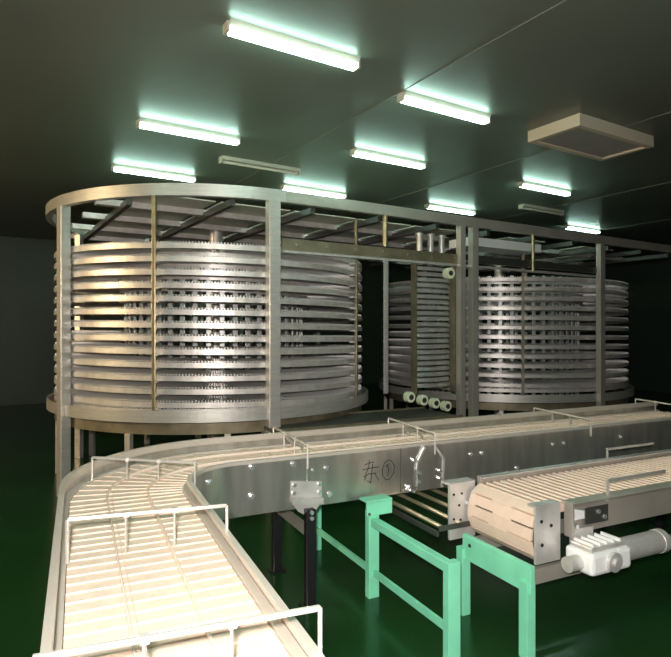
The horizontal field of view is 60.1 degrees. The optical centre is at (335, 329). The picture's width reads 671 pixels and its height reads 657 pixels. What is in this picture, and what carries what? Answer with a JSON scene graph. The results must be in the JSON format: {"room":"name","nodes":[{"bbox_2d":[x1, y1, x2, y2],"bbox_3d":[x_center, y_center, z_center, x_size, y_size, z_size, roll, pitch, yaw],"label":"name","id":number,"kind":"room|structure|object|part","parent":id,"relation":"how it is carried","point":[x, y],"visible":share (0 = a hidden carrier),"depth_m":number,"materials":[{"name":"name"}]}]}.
{"room":"processing plant","nodes":[
{"label":"processing plant","id":0,"kind":"room"},
{"bbox_2d":[0,236,488,405],"bbox_3d":[-3.311,-0.200,15.678,21.000,3.800,0.100,0,0,-32],"label":"wall","id":1,"kind":"structure","parent":0,"point":[27,273],"depth_m":13.42,"materials":[{"name":"black paint"}]},
{"bbox_2d":[0,0,670,272],"bbox_3d":[1.750,-2.150,7.579,21.000,0.100,19.000,0,0,-32],"label":"ceiling","id":2,"kind":"structure","parent":0,"point":[77,77],"depth_m":5.35,"materials":[{"name":"grey paint"}]},
{"bbox_2d":[111,164,195,182],"bbox_3d":[-2.382,-2.063,7.662,1.090,0.073,0.140,0,0,-32],"label":"fluorescent light","id":3,"kind":"object","parent":2,"relation":"attached to","point":[114,167],"visible":1,"depth_m":7.61,"materials":[{"name":"white plastic"}]},
{"bbox_2d":[136,117,240,145],"bbox_3d":[-1.516,-2.063,6.069,1.090,0.073,0.140,0,0,-32],"label":"fluorescent light","id":4,"kind":"object","parent":2,"relation":"attached to","point":[144,123],"visible":1,"depth_m":6.01,"materials":[{"name":"white plastic"}]},
{"bbox_2d":[219,155,300,175],"bbox_3d":[-0.939,-2.063,7.314,1.090,0.073,0.140,0,0,-32],"label":"light fixture","id":5,"kind":"object","parent":2,"relation":"attached to","point":[222,159],"visible":1,"depth_m":7.27,"materials":[{"name":"beige metal"}]},
{"bbox_2d":[223,18,360,71],"bbox_3d":[-0.291,-2.063,4.240,1.090,0.073,0.140,0,0,-32],"label":"fluorescent light","id":6,"kind":"object","parent":2,"relation":"attached to","point":[235,28],"visible":1,"depth_m":4.18,"materials":[{"name":"white plastic"}]},
{"bbox_2d":[281,183,346,198],"bbox_3d":[-0.311,-2.063,8.650,1.090,0.073,0.140,0,0,-32],"label":"fluorescent light","id":7,"kind":"object","parent":2,"relation":"attached to","point":[288,187],"visible":0.96,"depth_m":8.60,"materials":[{"name":"white plastic"}]},
{"bbox_2d":[207,0,566,199],"bbox_3d":[-0.201,-2.098,6.360,0.012,0.004,19.000,0,0,-32],"label":"trim","id":8,"kind":"structure","parent":2,"relation":"attached to","point":[564,0],"depth_m":4.74,"materials":[{"name":"grey metal"}]},
{"bbox_2d":[350,147,425,169],"bbox_3d":[0.654,-2.063,7.012,1.090,0.073,0.140,0,0,-32],"label":"fluorescent light","id":9,"kind":"object","parent":2,"relation":"attached to","point":[356,152],"visible":1,"depth_m":6.95,"materials":[{"name":"white plastic"}]},
{"bbox_2d":[397,90,491,124],"bbox_3d":[1.034,-2.063,5.422,1.090,0.073,0.140,0,0,-32],"label":"fluorescent light","id":10,"kind":"object","parent":2,"relation":"attached to","point":[406,97],"visible":1,"depth_m":5.36,"materials":[{"name":"white plastic"}]},
{"bbox_2d":[425,203,475,214],"bbox_3d":[1.983,-2.063,9.941,1.090,0.073,0.140,0,0,-32],"label":"fluorescent light","id":11,"kind":"object","parent":2,"relation":"attached to","point":[432,206],"visible":1,"depth_m":9.88,"materials":[{"name":"white plastic"}]},
{"bbox_2d":[339,112,670,215],"bbox_3d":[1.919,-2.098,7.685,0.012,0.004,19.000,0,0,-32],"label":"trim","id":12,"kind":"structure","parent":2,"relation":"attached to","point":[668,112],"depth_m":7.39,"materials":[{"name":"grey metal"}]},
{"bbox_2d":[518,204,564,215],"bbox_3d":[3.552,-2.063,9.979,1.090,0.073,0.140,0,0,-32],"label":"light fixture","id":13,"kind":"object","parent":2,"relation":"attached to","point":[521,206],"visible":1,"depth_m":9.93,"materials":[{"name":"grey metal"}]},
{"bbox_2d":[517,181,571,196],"bbox_3d":[3.070,-2.063,8.486,1.090,0.073,0.140,0,0,-32],"label":"fluorescent light","id":14,"kind":"object","parent":2,"relation":"attached to","point":[523,184],"visible":1,"depth_m":8.43,"materials":[{"name":"white plastic"}]},
{"bbox_2d":[451,182,670,228],"bbox_3d":[4.209,-2.098,9.116,0.012,0.004,19.000,0,0,-32],"label":"trim","id":15,"kind":"structure","parent":2,"relation":"attached to","point":[668,182],"depth_m":9.25,"materials":[{"name":"grey metal"}]},
{"bbox_2d":[564,225,600,233],"bbox_3d":[5.068,-2.063,11.893,1.090,0.073,0.140,0,0,-32],"label":"fluorescent light","id":16,"kind":"object","parent":2,"relation":"attached to","point":[570,227],"visible":1,"depth_m":11.83,"materials":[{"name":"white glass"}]},
{"bbox_2d":[528,113,653,160],"bbox_3d":[2.739,-2.039,6.204,1.280,0.119,0.620,0,0,-32],"label":"ceiling vent","id":17,"kind":"object","parent":2,"relation":"attached to","point":[579,134],"depth_m":6.08,"materials":[{"name":"beige metal"}]},
{"bbox_3d":[2.739,-2.050,6.204,1.180,0.099,0.520,0,0,-32],"label":"panel","id":18,"kind":"part","parent":17,"relation":"part of","materials":[{"name":"grey metal"}]},
{"bbox_2d":[0,378,670,656],"bbox_3d":[1.750,1.750,7.579,21.000,0.100,19.000,0,0,-32],"label":"floor","id":19,"kind":"structure","parent":0,"point":[626,612],"depth_m":3.90,"materials":[{"name":"green paint"}]},
{"bbox_2d":[46,195,367,496],"bbox_3d":[-1.520,0.217,7.380,3.863,2.965,3.863,0,0,-8],"label":"tower","id":20,"kind":"object","parent":19,"relation":"on","point":[110,274],"visible":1,"depth_m":5.89,"materials":[{"name":"metal"}]},
{"bbox_3d":[-3.297,1.350,6.904,0.060,0.700,0.060,0,0,-15],"label":"leg","id":21,"kind":"part","parent":20,"relation":"part of","materials":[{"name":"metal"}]},
{"bbox_3d":[-2.780,0.217,5.931,0.100,2.965,0.100,0,0,41],"label":"post","id":22,"kind":"part","parent":20,"relation":"part of","materials":[{"name":"metal"}]},
{"bbox_3d":[-3.411,0.217,7.713,0.080,2.965,0.080,0,0,10],"label":"post","id":23,"kind":"part","parent":20,"relation":"part of","materials":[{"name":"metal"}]},
{"bbox_3d":[-3.297,1.350,7.856,0.060,0.700,0.060,0,0,15],"label":"leg","id":24,"kind":"part","parent":20,"relation":"part of","materials":[{"name":"metal"}]},
{"bbox_3d":[-1.996,1.350,5.603,0.060,0.700,0.060,0,0,15],"label":"leg","id":25,"kind":"part","parent":20,"relation":"part of","materials":[{"name":"metal"}]},
{"bbox_3d":[-2.821,1.350,8.681,0.060,0.700,0.060,0,0,-45],"label":"leg","id":26,"kind":"part","parent":20,"relation":"part of","materials":[{"name":"metal"}]},
{"bbox_3d":[-1.711,-0.253,5.470,0.036,2.025,0.036,0,0,6],"label":"post","id":27,"kind":"part","parent":20,"relation":"part of","materials":[{"name":"gold metal"}]},
{"bbox_3d":[-2.177,0.217,9.184,0.080,2.965,0.080,0,0,-20],"label":"post","id":28,"kind":"part","parent":20,"relation":"part of","materials":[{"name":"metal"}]},
{"bbox_3d":[-1.520,0.199,7.380,2.320,0.166,2.320,0,0,0],"label":"rail","id":29,"kind":"part","parent":20,"relation":"part of","materials":[{"name":"metal"}]},
{"bbox_3d":[-1.520,0.580,7.380,2.320,0.166,2.320,0,0,0],"label":"rail","id":30,"kind":"part","parent":20,"relation":"part of","materials":[{"name":"metal"}]},
{"bbox_3d":[-1.520,-0.817,7.380,2.320,0.166,2.320,0,0,0],"label":"rail","id":31,"kind":"part","parent":20,"relation":"part of","materials":[{"name":"metal"}]},
{"bbox_3d":[-1.520,-0.690,7.380,2.320,0.166,2.320,0,0,0],"label":"rail","id":32,"kind":"part","parent":20,"relation":"part of","materials":[{"name":"metal"}]},
{"bbox_3d":[-1.520,-0.563,7.380,2.320,0.166,2.320,0,0,0],"label":"rail","id":33,"kind":"part","parent":20,"relation":"part of","materials":[{"name":"metal"}]},
{"bbox_3d":[-1.520,-0.182,7.380,2.320,0.166,2.320,0,0,0],"label":"rail","id":34,"kind":"part","parent":20,"relation":"part of","materials":[{"name":"metal"}]},
{"bbox_3d":[-1.520,-0.309,7.380,2.320,0.166,2.320,0,0,0],"label":"rail","id":35,"kind":"part","parent":20,"relation":"part of","materials":[{"name":"metal"}]},
{"bbox_3d":[-1.520,-0.436,7.380,2.320,0.166,2.320,0,0,0],"label":"rail","id":36,"kind":"part","parent":20,"relation":"part of","materials":[{"name":"metal"}]},
{"bbox_3d":[-1.520,0.072,7.380,2.320,0.166,2.320,0,0,0],"label":"rail","id":37,"kind":"part","parent":20,"relation":"part of","materials":[{"name":"metal"}]},
{"bbox_3d":[-1.520,0.453,7.380,2.320,0.166,2.320,0,0,0],"label":"rail","id":38,"kind":"part","parent":20,"relation":"part of","materials":[{"name":"metal"}]},
{"bbox_3d":[-1.520,0.707,7.380,2.320,0.166,2.320,0,0,0],"label":"rail","id":39,"kind":"part","parent":20,"relation":"part of","materials":[{"name":"metal"}]},
{"bbox_3d":[-1.520,-0.055,7.380,2.320,0.166,2.320,0,0,0],"label":"rail","id":40,"kind":"part","parent":20,"relation":"part of","materials":[{"name":"metal"}]},
{"bbox_3d":[-1.520,0.326,7.380,2.320,0.166,2.320,0,0,0],"label":"rail","id":41,"kind":"part","parent":20,"relation":"part of","materials":[{"name":"metal"}]},
{"bbox_3d":[-0.613,0.217,5.688,0.115,2.965,0.115,0,0,-28],"label":"post","id":42,"kind":"part","parent":20,"relation":"part of","materials":[{"name":"metal"}]},
{"bbox_3d":[-0.286,0.217,8.851,0.080,2.965,0.080,0,0,40],"label":"post","id":43,"kind":"part","parent":20,"relation":"part of","materials":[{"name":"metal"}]},
{"bbox_3d":[0.234,-0.253,6.599,0.030,2.025,0.030,0,0,24],"label":"post","id":44,"kind":"part","parent":20,"relation":"part of","materials":[{"name":"metal"}]},
{"bbox_2d":[32,398,670,656],"bbox_3d":[0.737,1.174,3.999,2.549,1.051,6.306,0,0,40],"label":"conveyor","id":45,"kind":"object","parent":19,"relation":"on","point":[155,569],"visible":0.98,"depth_m":3.12,"materials":[{"name":"beige plastic"}]},
{"bbox_3d":[-0.416,1.400,4.098,0.062,0.600,0.050,0,0,-26],"label":"leg","id":46,"kind":"part","parent":45,"relation":"part of","materials":[{"name":"black paint"}]},
{"bbox_3d":[-0.416,1.694,4.098,0.110,0.012,0.100,0,0,-26],"label":"foot plate","id":47,"kind":"part","parent":45,"relation":"part of","materials":[{"name":"black paint"}]},
{"bbox_3d":[-0.181,1.039,3.591,0.212,0.230,0.008,0,0,-26],"label":"mounting plate","id":48,"kind":"part","parent":45,"relation":"part of","materials":[{"name":"metal"}]},
{"bbox_3d":[-0.158,1.694,3.567,0.110,0.012,0.100,0,0,-26],"label":"foot plate","id":49,"kind":"part","parent":45,"relation":"part of","materials":[{"name":"black paint"}]},
{"bbox_3d":[-0.158,1.400,3.567,0.062,0.600,0.050,0,0,-26],"label":"leg","id":50,"kind":"part","parent":45,"relation":"part of","materials":[{"name":"black paint"}]},
{"bbox_3d":[0.526,0.935,4.110,2.198,0.330,6.308,0,0,37],"label":"panel","id":51,"kind":"part","parent":45,"relation":"part of","materials":[{"name":"metal"}]},
{"bbox_3d":[1.061,0.943,3.919,1.942,0.315,5.514,0,0,40],"label":"panel","id":52,"kind":"part","parent":45,"relation":"part of","materials":[{"name":"metal"}]},
{"bbox_3d":[0.652,0.949,4.001,0.225,0.292,0.004,0,0,-26],"label":"mounting plate","id":53,"kind":"part","parent":45,"relation":"part of","materials":[{"name":"metal"}]},
{"bbox_3d":[2.807,1.400,5.013,0.062,0.600,0.050,0,0,-26],"label":"leg","id":54,"kind":"part","parent":45,"relation":"part of","materials":[{"name":"black paint"}]},
{"bbox_3d":[2.807,1.694,5.013,0.110,0.012,0.100,0,0,-26],"label":"foot plate","id":55,"kind":"part","parent":45,"relation":"part of","materials":[{"name":"black paint"}]},
{"bbox_2d":[46,183,670,416],"bbox_3d":[0.729,0.160,8.759,9.156,3.080,3.880,0,0,-32],"label":"frame","id":56,"kind":"object","parent":19,"relation":"on","point":[397,253],"visible":0.79,"depth_m":7.02,"materials":[{"name":"metal"}]},
{"bbox_2d":[95,226,149,239],"bbox_3d":[-2.864,-1.306,7.785,0.790,0.012,0.810,0,0,-32],"label":"panel","id":57,"kind":"object","parent":56,"relation":"on","point":[108,234],"visible":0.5,"depth_m":7.98,"materials":[{"name":"grey metal"}]},
{"bbox_2d":[106,221,167,230],"bbox_3d":[-2.426,-1.306,7.085,0.790,0.012,0.760,0,0,-32],"label":"panel","id":58,"kind":"object","parent":56,"relation":"on","point":[112,224],"visible":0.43,"depth_m":7.29,"materials":[{"name":"grey metal"}]},
{"bbox_2d":[120,209,189,220],"bbox_3d":[-2.002,-1.306,6.406,0.790,0.012,0.760,0,0,-32],"label":"panel","id":59,"kind":"object","parent":56,"relation":"on","point":[129,212],"visible":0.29,"depth_m":6.58,"materials":[{"name":"grey metal"}]},
{"bbox_3d":[-1.893,-1.323,7.380,3.134,0.115,3.880,0,0,0],"label":"curved rail","id":60,"kind":"part","parent":56,"relation":"part of","materials":[{"name":"metal"}]},
{"bbox_2d":[130,197,215,208],"bbox_3d":[-1.666,-1.306,5.868,0.790,0.012,0.430,0,0,-32],"label":"panel","id":61,"kind":"object","parent":56,"relation":"on","point":[185,202],"visible":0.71,"depth_m":5.87,"materials":[{"name":"grey metal"}]},
{"bbox_2d":[149,233,208,242],"bbox_3d":[-2.143,-1.306,8.235,0.790,0.012,0.810,0,0,-32],"label":"panel","id":62,"kind":"object","parent":56,"relation":"on","point":[168,238],"visible":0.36,"depth_m":8.42,"materials":[{"name":"grey metal"}]},
{"bbox_2d":[166,221,230,235],"bbox_3d":[-1.706,-1.306,7.535,0.790,0.012,0.760,0,0,-32],"label":"panel","id":63,"kind":"object","parent":56,"relation":"on","point":[190,231],"visible":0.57,"depth_m":7.73,"materials":[{"name":"grey metal"}]},
{"bbox_2d":[184,216,256,227],"bbox_3d":[-1.282,-1.306,6.857,0.790,0.012,0.760,0,0,-32],"label":"panel","id":64,"kind":"object","parent":56,"relation":"on","point":[213,221],"visible":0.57,"depth_m":7.01,"materials":[{"name":"grey metal"}]},
{"bbox_2d":[207,202,289,216],"bbox_3d":[-0.945,-1.306,6.318,0.790,0.012,0.430,0,0,-32],"label":"panel","id":65,"kind":"object","parent":56,"relation":"on","point":[238,208],"visible":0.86,"depth_m":6.31,"materials":[{"name":"grey metal"}]},
{"bbox_2d":[227,233,282,239],"bbox_3d":[-0.985,-1.306,7.986,0.790,0.012,0.760,0,0,-32],"label":"panel","id":66,"kind":"object","parent":56,"relation":"on","point":[257,237],"visible":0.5,"depth_m":8.15,"materials":[{"name":"grey metal"}]},
{"bbox_2d":[250,223,318,233],"bbox_3d":[-0.561,-1.306,7.307,0.790,0.012,0.760,0,0,-32],"label":"panel","id":67,"kind":"object","parent":56,"relation":"on","point":[291,229],"visible":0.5,"depth_m":7.50,"materials":[{"name":"grey metal"}]},
{"bbox_2d":[281,211,354,224],"bbox_3d":[-0.224,-1.306,6.769,0.790,0.012,0.430,0,0,-32],"label":"panel","id":68,"kind":"object","parent":56,"relation":"on","point":[318,218],"visible":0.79,"depth_m":6.76,"materials":[{"name":"grey metal"}]},
{"bbox_2d":[308,230,370,238],"bbox_3d":[0.160,-1.306,7.758,0.790,0.012,0.760,0,0,-32],"label":"panel","id":69,"kind":"object","parent":56,"relation":"on","point":[343,234],"visible":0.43,"depth_m":7.98,"materials":[{"name":"grey metal"}]},
{"bbox_3d":[0.486,-0.858,6.411,2.405,0.115,0.030,0,0,-32],"label":"rail","id":70,"kind":"part","parent":56,"relation":"part of","materials":[{"name":"metal"}]},
{"bbox_2d":[339,219,410,230],"bbox_3d":[0.497,-1.306,7.219,0.790,0.012,0.430,0,0,-32],"label":"panel","id":71,"kind":"object","parent":56,"relation":"on","point":[391,226],"visible":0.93,"depth_m":7.22,"materials":[{"name":"grey metal"}]},
{"bbox_3d":[0.547,-1.093,6.407,0.054,0.345,0.054,0,0,0],"label":"hanger rod","id":72,"kind":"part","parent":56,"relation":"part of","materials":[{"name":"gold metal"}]},
{"bbox_3d":[0.555,-0.035,6.395,0.050,1.470,0.030,0,0,-32],"label":"slim post","id":73,"kind":"part","parent":56,"relation":"part of","materials":[{"name":"metal"}]},
{"bbox_2d":[360,235,415,243],"bbox_3d":[0.881,-1.306,8.208,0.790,0.012,0.760,0,0,-32],"label":"panel","id":74,"kind":"object","parent":56,"relation":"on","point":[396,240],"visible":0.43,"depth_m":8.33,"materials":[{"name":"grey metal"}]},
{"bbox_2d":[415,232,423,264],"bbox_3d":[1.032,-0.995,7.123,0.100,0.390,0.100,0,0,0],"label":"vertical pipe","id":75,"kind":"object","parent":56,"relation":"attached to","point":[419,236],"visible":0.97,"depth_m":7.09,"materials":[{"name":"metal"}]},
{"bbox_2d":[394,226,455,235],"bbox_3d":[1.218,-1.306,7.670,0.790,0.012,0.430,0,0,-32],"label":"panel","id":76,"kind":"object","parent":56,"relation":"on","point":[439,231],"visible":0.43,"depth_m":7.66,"materials":[{"name":"grey metal"}]},
{"bbox_2d":[406,237,448,247],"bbox_3d":[1.602,-1.306,8.659,0.790,0.012,0.760,0,0,-32],"label":"panel","id":77,"kind":"object","parent":56,"relation":"on","point":[411,243],"visible":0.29,"depth_m":8.75,"materials":[{"name":"grey metal"}]},
{"bbox_2d":[403,263,455,410],"bbox_3d":[1.107,0.077,6.811,0.869,1.755,0.250,0,0,-32],"label":"stack","id":78,"kind":"object","parent":56,"relation":"attached to","point":[448,273],"visible":0.99,"depth_m":6.87,"materials":[{"name":"metal"}]},
{"bbox_2d":[426,234,434,265],"bbox_3d":[1.182,-0.995,7.217,0.100,0.390,0.100,0,0,0],"label":"vertical pipe","id":79,"kind":"object","parent":56,"relation":"attached to","point":[430,237],"visible":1,"depth_m":7.19,"materials":[{"name":"metal"}]},
{"bbox_2d":[438,235,444,266],"bbox_3d":[1.337,-0.995,7.314,0.100,0.390,0.100,0,0,0],"label":"vertical pipe","id":80,"kind":"object","parent":56,"relation":"attached to","point":[441,238],"visible":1,"depth_m":7.28,"materials":[{"name":"metal"}]},
{"bbox_3d":[1.519,0.217,7.027,0.085,2.965,0.080,0,0,-32],"label":"post","id":81,"kind":"part","parent":56,"relation":"part of","materials":[{"name":"metal"}]},
{"bbox_3d":[1.697,0.217,7.138,0.100,2.965,0.080,0,0,-32],"label":"post","id":82,"kind":"part","parent":56,"relation":"part of","materials":[{"name":"metal"}]},
{"bbox_3d":[2.542,-1.323,7.672,7.200,0.115,0.070,0,0,-32],"label":"straight rail","id":83,"kind":"part","parent":56,"relation":"part of","materials":[{"name":"metal"}]},
{"bbox_2d":[449,237,540,255],"bbox_3d":[2.190,-1.135,7.906,1.350,0.110,0.400,0,0,-32],"label":"duct","id":84,"kind":"object","parent":56,"relation":"attached to","point":[486,245],"visible":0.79,"depth_m":7.78,"materials":[{"name":"grey metal"}]},
{"bbox_2d":[497,237,544,243],"bbox_3d":[2.659,-1.306,8.570,0.790,0.012,0.430,0,0,-32],"label":"panel","id":85,"kind":"object","parent":56,"relation":"on","point":[505,238],"visible":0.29,"depth_m":8.33,"materials":[{"name":"grey metal"}]},
{"bbox_3d":[2.624,-1.018,7.705,0.044,0.495,0.043,0,0,0],"label":"hanger rod","id":86,"kind":"part","parent":56,"relation":"part of","materials":[{"name":"gold metal"}]},
{"bbox_3d":[2.746,-0.875,7.823,2.504,0.090,0.030,0,0,-32],"label":"rail","id":87,"kind":"part","parent":56,"relation":"part of","materials":[{"name":"grey metal"}]},
{"bbox_2d":[552,253,590,258],"bbox_3d":[4.464,-1.306,10.447,0.740,0.012,0.760,0,0,-32],"label":"panel","id":88,"kind":"object","parent":56,"relation":"on","point":[564,257],"visible":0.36,"depth_m":10.40,"materials":[{"name":"grey metal"}]},
{"bbox_2d":[560,246,612,253],"bbox_3d":[4.101,-1.306,9.471,0.790,0.012,0.430,0,0,-32],"label":"panel","id":89,"kind":"object","parent":56,"relation":"on","point":[581,247],"visible":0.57,"depth_m":9.31,"materials":[{"name":"grey metal"}]},
{"bbox_3d":[3.889,0.217,8.508,0.110,2.965,0.080,0,0,-32],"label":"post","id":90,"kind":"part","parent":56,"relation":"part of","materials":[{"name":"metal"}]},
{"bbox_2d":[258,407,462,510],"bbox_3d":[0.264,1.317,6.245,2.200,0.765,0.770,0,0,-27],"label":"conveyor","id":91,"kind":"object","parent":19,"relation":"on","point":[372,417],"visible":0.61,"depth_m":6.21,"materials":[{"name":"metal"}]},
{"bbox_2d":[316,482,476,656],"bbox_3d":[0.767,1.387,3.992,1.340,0.626,1.750,0,0,-26],"label":"conveyor","id":92,"kind":"object","parent":19,"relation":"on","point":[376,505],"visible":0.51,"depth_m":3.52,"materials":[{"name":"green metal"}]},
{"bbox_3d":[-0.152,1.485,4.490,0.075,0.430,0.050,0,0,-26],"label":"leg","id":93,"kind":"part","parent":92,"relation":"part of","materials":[{"name":"green paint"}]},
{"bbox_3d":[0.234,1.425,3.699,0.075,0.550,0.050,0,0,-26],"label":"leg","id":94,"kind":"part","parent":92,"relation":"part of","materials":[{"name":"green paint"}]},
{"bbox_2d":[359,494,391,503],"bbox_3d":[0.259,1.081,3.716,0.185,0.014,0.100,0,0,-26],"label":"mounting plate","id":95,"kind":"object","parent":92,"relation":"attached to","point":[382,498],"depth_m":3.70,"materials":[{"name":"green paint"}]},
{"bbox_3d":[0.328,1.210,4.004,0.012,0.030,1.270,0,0,-26],"label":"rail","id":96,"kind":"part","parent":92,"relation":"part of","materials":[{"name":"grey metal"}]},
{"bbox_3d":[0.593,1.440,2.962,0.075,0.520,0.050,0,0,-26],"label":"leg","id":97,"kind":"part","parent":92,"relation":"part of","materials":[{"name":"green paint"}]},
{"bbox_3d":[1.085,1.180,3.670,1.050,0.030,0.010,0,0,-26],"label":"rail","id":98,"kind":"part","parent":92,"relation":"part of","materials":[{"name":"grey metal"}]},
{"bbox_2d":[379,242,633,414],"bbox_3d":[2.950,0.217,10.450,4.323,2.965,4.323,0,0,-8],"label":"tower","id":99,"kind":"object","parent":19,"relation":"on","point":[580,380],"visible":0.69,"depth_m":8.85,"materials":[{"name":"metal"}]},
{"bbox_3d":[0.951,1.435,10.986,0.060,0.530,0.060,0,0,15],"label":"leg","id":100,"kind":"part","parent":99,"relation":"part of","materials":[{"name":"metal"}]},
{"bbox_3d":[0.951,1.435,9.914,0.060,0.530,0.060,0,0,-15],"label":"leg","id":101,"kind":"part","parent":99,"relation":"part of","materials":[{"name":"metal"}]},
{"bbox_3d":[1.875,0.217,12.312,0.080,2.965,0.080,0,0,-30],"label":"post","id":102,"kind":"part","parent":99,"relation":"part of","materials":[{"name":"metal"}]},
{"bbox_3d":[2.950,-0.740,10.450,2.780,0.179,2.780,0,0,0],"label":"rail","id":103,"kind":"part","parent":99,"relation":"part of","materials":[{"name":"metal"}]},
{"bbox_3d":[2.950,0.520,10.450,2.780,0.179,2.780,0,0,0],"label":"rail","id":104,"kind":"part","parent":99,"relation":"part of","materials":[{"name":"metal"}]},
{"bbox_3d":[2.950,0.240,10.450,2.780,0.179,2.780,0,0,0],"label":"rail","id":105,"kind":"part","parent":99,"relation":"part of","materials":[{"name":"metal"}]},
{"bbox_3d":[2.950,-0.600,10.450,2.780,0.179,2.780,0,0,0],"label":"rail","id":106,"kind":"part","parent":99,"relation":"part of","materials":[{"name":"metal"}]},
{"bbox_3d":[2.950,-0.460,10.450,2.780,0.179,2.780,0,0,0],"label":"rail","id":107,"kind":"part","parent":99,"relation":"part of","materials":[{"name":"metal"}]},
{"bbox_3d":[2.950,-0.320,10.450,2.780,0.179,2.780,0,0,0],"label":"rail","id":108,"kind":"part","parent":99,"relation":"part of","materials":[{"name":"metal"}]},
{"bbox_3d":[2.688,-0.163,8.316,0.034,2.205,0.034,0,0,7],"label":"post","id":109,"kind":"part","parent":99,"relation":"part of","materials":[{"name":"metal"}]},
{"bbox_3d":[2.950,0.380,10.450,2.780,0.179,2.780,0,0,0],"label":"rail","id":110,"kind":"part","parent":99,"relation":"part of","materials":[{"name":"metal"}]},
{"bbox_3d":[2.950,-0.040,10.450,2.780,0.179,2.780,0,0,0],"label":"rail","id":111,"kind":"part","parent":99,"relation":"part of","materials":[{"name":"metal"}]},
{"bbox_3d":[4.025,0.217,12.312,0.080,2.965,0.080,0,0,30],"label":"post","id":112,"kind":"part","parent":99,"relation":"part of","materials":[{"name":"metal"}]},
{"bbox_3d":[2.950,0.800,10.450,2.780,0.179,2.780,0,0,0],"label":"rail","id":113,"kind":"part","parent":99,"relation":"part of","materials":[{"name":"metal"}]},
{"bbox_3d":[2.950,-0.180,10.450,2.780,0.179,2.780,0,0,0],"label":"rail","id":114,"kind":"part","parent":99,"relation":"part of","materials":[{"name":"metal"}]},
{"bbox_2d":[442,442,670,656],"bbox_3d":[2.307,1.274,3.998,3.332,0.853,0.700,0,0,-26],"label":"conveyor","id":115,"kind":"object","parent":19,"relation":"on","point":[517,510],"visible":0.98,"depth_m":3.38,"materials":[{"name":"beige plastic"}]},
{"bbox_3d":[0.757,0.938,3.598,0.195,0.015,0.060,0,0,-26],"label":"plate","id":116,"kind":"part","parent":115,"relation":"part of","materials":[{"name":"metal"}]},
{"bbox_3d":[0.775,1.103,3.562,0.195,0.345,0.020,0,0,-26],"label":"plate","id":117,"kind":"part","parent":115,"relation":"part of","materials":[{"name":"metal"}]},
{"bbox_3d":[0.767,1.500,3.481,0.060,0.400,0.060,0,0,-26],"label":"leg","id":118,"kind":"part","parent":115,"relation":"part of","materials":[{"name":"green paint"}]},
{"bbox_3d":[2.190,1.300,4.180,3.120,0.080,0.030,0,0,-26],"label":"under frame","id":119,"kind":"part","parent":115,"relation":"part of","materials":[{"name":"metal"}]},
{"bbox_3d":[0.995,1.500,3.013,0.060,0.400,0.060,0,0,-26],"label":"leg","id":120,"kind":"part","parent":115,"relation":"part of","materials":[{"name":"green paint"}]},
{"bbox_3d":[1.121,0.933,3.119,0.180,0.010,0.060,0,0,-26],"label":"plate","id":121,"kind":"part","parent":115,"relation":"part of","materials":[{"name":"metal"}]},
{"bbox_3d":[1.131,1.089,3.099,0.180,0.302,0.015,0,0,-26],"label":"plate","id":122,"kind":"part","parent":115,"relation":"part of","materials":[{"name":"metal"}]},
{"bbox_3d":[2.272,0.983,4.295,3.070,0.135,0.025,0,0,-26],"label":"rail","id":123,"kind":"part","parent":115,"relation":"part of","materials":[{"name":"metal"}]},
{"bbox_3d":[2.409,1.300,3.730,3.120,0.080,0.030,0,0,-26],"label":"under frame","id":124,"kind":"part","parent":115,"relation":"part of","materials":[{"name":"metal"}]},
{"bbox_3d":[1.544,0.910,3.292,0.012,0.120,0.012,0,0,0],"label":"guide post","id":125,"kind":"part","parent":115,"relation":"part of","materials":[{"name":"metal"}]},
{"bbox_2d":[561,524,670,575],"bbox_3d":[1.524,1.173,3.150,0.740,0.186,0.253,0,0,-26],"label":"motor","id":126,"kind":"object","parent":115,"relation":"attached to","point":[590,554],"visible":1,"depth_m":3.06,"materials":[{"name":"white metal"}]},
{"bbox_3d":[1.351,1.155,3.185,0.140,0.150,0.038,0,0,-26],"label":"mount arm","id":127,"kind":"part","parent":126,"relation":"part of","materials":[{"name":"metal"}]},
{"bbox_3d":[2.582,1.028,3.798,2.950,0.185,0.080,0,0,-26],"label":"rail","id":128,"kind":"part","parent":115,"relation":"part of","materials":[{"name":"metal"}]},
{"bbox_3d":[2.170,0.855,4.265,0.500,0.016,0.012,0,0,-26],"label":"guide rod","id":129,"kind":"part","parent":115,"relation":"part of","materials":[{"name":"metal"}]},
{"bbox_3d":[1.768,0.855,3.401,0.500,0.016,0.012,0,0,-26],"label":"guide rod","id":130,"kind":"part","parent":115,"relation":"part of","materials":[{"name":"metal"}]},
{"bbox_2d":[489,253,670,392],"bbox_3d":[10.697,-0.200,13.169,0.100,3.800,19.000,0,0,-32],"label":"wall","id":131,"kind":"structure","parent":0,"point":[649,281],"depth_m":16.32,"materials":[{"name":"black paint"}]}
]}

